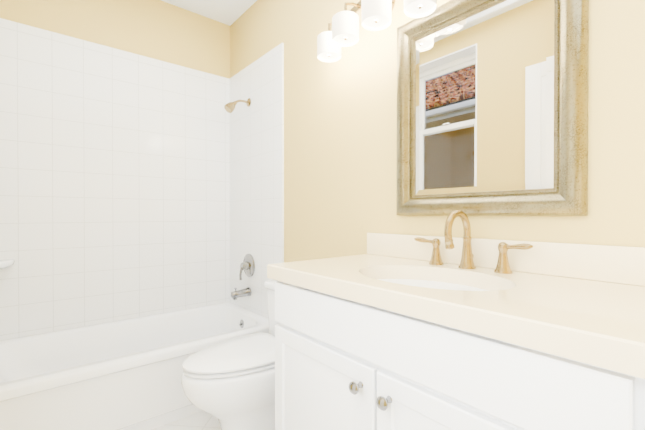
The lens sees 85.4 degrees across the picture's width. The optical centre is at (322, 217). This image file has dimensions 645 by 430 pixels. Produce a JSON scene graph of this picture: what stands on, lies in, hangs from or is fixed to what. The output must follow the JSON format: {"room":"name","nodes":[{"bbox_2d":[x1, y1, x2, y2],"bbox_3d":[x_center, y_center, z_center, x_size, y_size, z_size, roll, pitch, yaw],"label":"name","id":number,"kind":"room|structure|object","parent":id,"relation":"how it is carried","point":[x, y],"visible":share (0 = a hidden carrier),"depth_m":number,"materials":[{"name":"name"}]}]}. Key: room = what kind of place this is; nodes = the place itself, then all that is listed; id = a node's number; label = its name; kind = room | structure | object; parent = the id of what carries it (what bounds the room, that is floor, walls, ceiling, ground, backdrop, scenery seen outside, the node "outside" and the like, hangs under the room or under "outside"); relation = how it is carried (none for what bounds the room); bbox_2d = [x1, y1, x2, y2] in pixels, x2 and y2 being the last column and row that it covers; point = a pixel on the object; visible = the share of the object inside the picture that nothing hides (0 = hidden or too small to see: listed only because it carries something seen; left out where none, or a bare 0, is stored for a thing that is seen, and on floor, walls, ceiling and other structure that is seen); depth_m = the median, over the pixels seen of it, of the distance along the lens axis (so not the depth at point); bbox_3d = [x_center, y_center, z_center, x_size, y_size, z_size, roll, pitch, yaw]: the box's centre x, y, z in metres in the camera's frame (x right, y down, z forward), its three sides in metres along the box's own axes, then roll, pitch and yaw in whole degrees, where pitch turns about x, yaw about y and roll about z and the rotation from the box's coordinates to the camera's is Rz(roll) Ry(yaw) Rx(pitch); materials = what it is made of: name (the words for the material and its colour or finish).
{"room":"bathroom","nodes":[
{"label":"bathroom","id":0,"kind":"room"},
{"bbox_2d":[0,0,229,78],"bbox_3d":[-1.395,-0.232,2.335,1.820,2.600,0.100,0,1,-40],"label":"wall","id":1,"kind":"structure","parent":0,"point":[164,31],"depth_m":2.39,"materials":[{"name":"beige paint"}]},
{"bbox_2d":[0,18,229,339],"bbox_3d":[-1.321,-0.210,2.324,1.520,1.782,0.013,0,1,-40],"label":"wall tile","id":2,"kind":"structure","parent":1,"relation":"attached to","point":[114,184],"depth_m":2.25,"materials":[{"name":"white tile"}]},
{"bbox_2d":[151,411,220,429],"bbox_3d":[-0.276,1.128,0.999,1.820,0.100,3.600,0,1,-40],"label":"floor","id":3,"kind":"structure","parent":0,"point":[202,420],"depth_m":1.82,"materials":[{"name":"tile"}]},
{"bbox_2d":[0,302,269,429],"bbox_3d":[-1.081,0.877,2.043,1.516,0.386,0.758,0,1,-40],"label":"bathtub","id":4,"kind":"object","parent":3,"relation":"on","point":[125,374],"visible":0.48,"depth_m":1.81,"materials":[{"name":"white ceramic"}]},
{"bbox_2d":[181,280,277,429],"bbox_3d":[-0.309,0.719,1.710,0.733,0.708,0.480,0,1,-40],"label":"toilet","id":5,"kind":"object","parent":3,"relation":"on","point":[229,384],"visible":0.56,"depth_m":1.52,"materials":[{"name":"white ceramic"}]},
{"bbox_2d":[267,274,644,429],"bbox_3d":[0.598,0.655,0.751,0.584,0.850,1.825,0,1,-40],"label":"bathroom vanity","id":6,"kind":"object","parent":3,"relation":"on","point":[448,331],"depth_m":0.80,"materials":[{"name":"white paint"}]},
{"bbox_2d":[267,254,644,369],"bbox_3d":[0.603,0.205,0.762,0.558,0.051,1.860,0,1,-40],"label":"countertop","id":7,"kind":"structure","parent":6,"relation":"on","point":[581,315],"depth_m":0.78,"materials":[{"name":"beige stone"}]},
{"bbox_2d":[375,270,502,297],"bbox_3d":[0.323,0.305,1.062,0.379,0.176,0.518,0,1,-40],"label":"sink","id":8,"kind":"object","parent":7,"relation":"in","point":[476,288],"depth_m":1.17,"materials":[{"name":"white ceramic"}]},
{"bbox_2d":[411,210,534,273],"bbox_3d":[0.463,0.076,1.177,0.174,0.202,0.420,0,1,-40],"label":"faucet","id":9,"kind":"object","parent":7,"relation":"on","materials":[{"name":"gold metal"}]},
{"bbox_2d":[161,0,256,25],"bbox_3d":[-0.276,-1.572,0.980,1.820,0.100,3.600,0,1,-40],"label":"ceiling","id":10,"kind":"structure","parent":0,"point":[229,12],"depth_m":2.56,"materials":[{"name":"white paint"}]},
{"bbox_2d":[230,0,644,262],"bbox_3d":[0.417,-0.226,1.501,0.100,2.600,3.500,0,1,-40],"label":"wall","id":11,"kind":"structure","parent":0,"point":[340,157],"depth_m":1.64,"materials":[{"name":"beige paint"}]},
{"bbox_2d":[229,43,283,317],"bbox_3d":[-0.494,-0.212,2.507,0.013,1.782,0.762,0,1,-40],"label":"wall tile","id":12,"kind":"structure","parent":11,"relation":"attached to","point":[257,179],"depth_m":2.45,"materials":[{"name":"white tile"}]},
{"bbox_2d":[224,98,250,112],"bbox_3d":[-0.605,-0.796,2.481,0.186,0.133,0.066,0,1,-40],"label":"shower head","id":13,"kind":"object","parent":12,"relation":"attached to","point":[229,107],"visible":1,"depth_m":2.44},
{"bbox_2d":[231,287,250,299],"bbox_3d":[-0.586,0.541,2.506,0.139,0.082,0.066,0,1,-40],"label":"tub spout","id":14,"kind":"object","parent":12,"relation":"attached to","point":[235,294],"visible":1,"depth_m":2.49,"materials":[{"name":"silver metal"}]},
{"bbox_2d":[239,254,254,279],"bbox_3d":[-0.562,0.361,2.525,0.074,0.187,0.170,0,1,-40],"label":"tub valve","id":15,"kind":"object","parent":12,"relation":"attached to","point":[247,265],"visible":1,"depth_m":2.51,"materials":[{"name":"silver metal"}]},
{"bbox_2d":[317,0,436,62],"bbox_3d":[0.197,-0.898,1.509,0.218,0.234,0.640,0,1,-40],"label":"sconce","id":16,"kind":"object","parent":11,"relation":"attached to","point":[376,15],"visible":1,"depth_m":1.49,"materials":[{"name":"white glass"}]},
{"bbox_2d":[397,0,588,215],"bbox_3d":[0.533,-0.408,1.246,0.044,0.804,0.667,0,1,-40],"label":"mirror","id":17,"kind":"object","parent":11,"relation":"attached to","point":[492,107],"visible":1,"depth_m":1.20,"materials":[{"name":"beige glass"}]},
{"bbox_2d":[367,234,644,285],"bbox_3d":[0.810,0.128,0.933,0.020,0.099,1.860,0,1,-40],"label":"backsplash","id":18,"kind":"structure","parent":11,"relation":"attached to","point":[602,263],"depth_m":1.04,"materials":[{"name":"white stone"}]},
{"bbox_3d":[-0.899,-0.219,0.472,0.200,2.600,3.400,0,1,-40],"label":"wall","id":19,"kind":"structure","parent":0,"visible":0},
{"bbox_3d":[-1.721,-0.206,1.626,0.013,1.782,0.547,0,1,-40],"label":"wall tile","id":20,"kind":"structure","parent":19,"relation":"attached to","visible":0},
{"bbox_2d":[0,259,14,268],"bbox_3d":[-1.749,0.257,1.831,0.200,0.040,0.200,0,1,-40],"label":"soap dish","id":21,"kind":"object","parent":20,"relation":"attached to","point":[6,263],"visible":1,"depth_m":1.89,"materials":[{"name":"white ceramic"}]}
]}

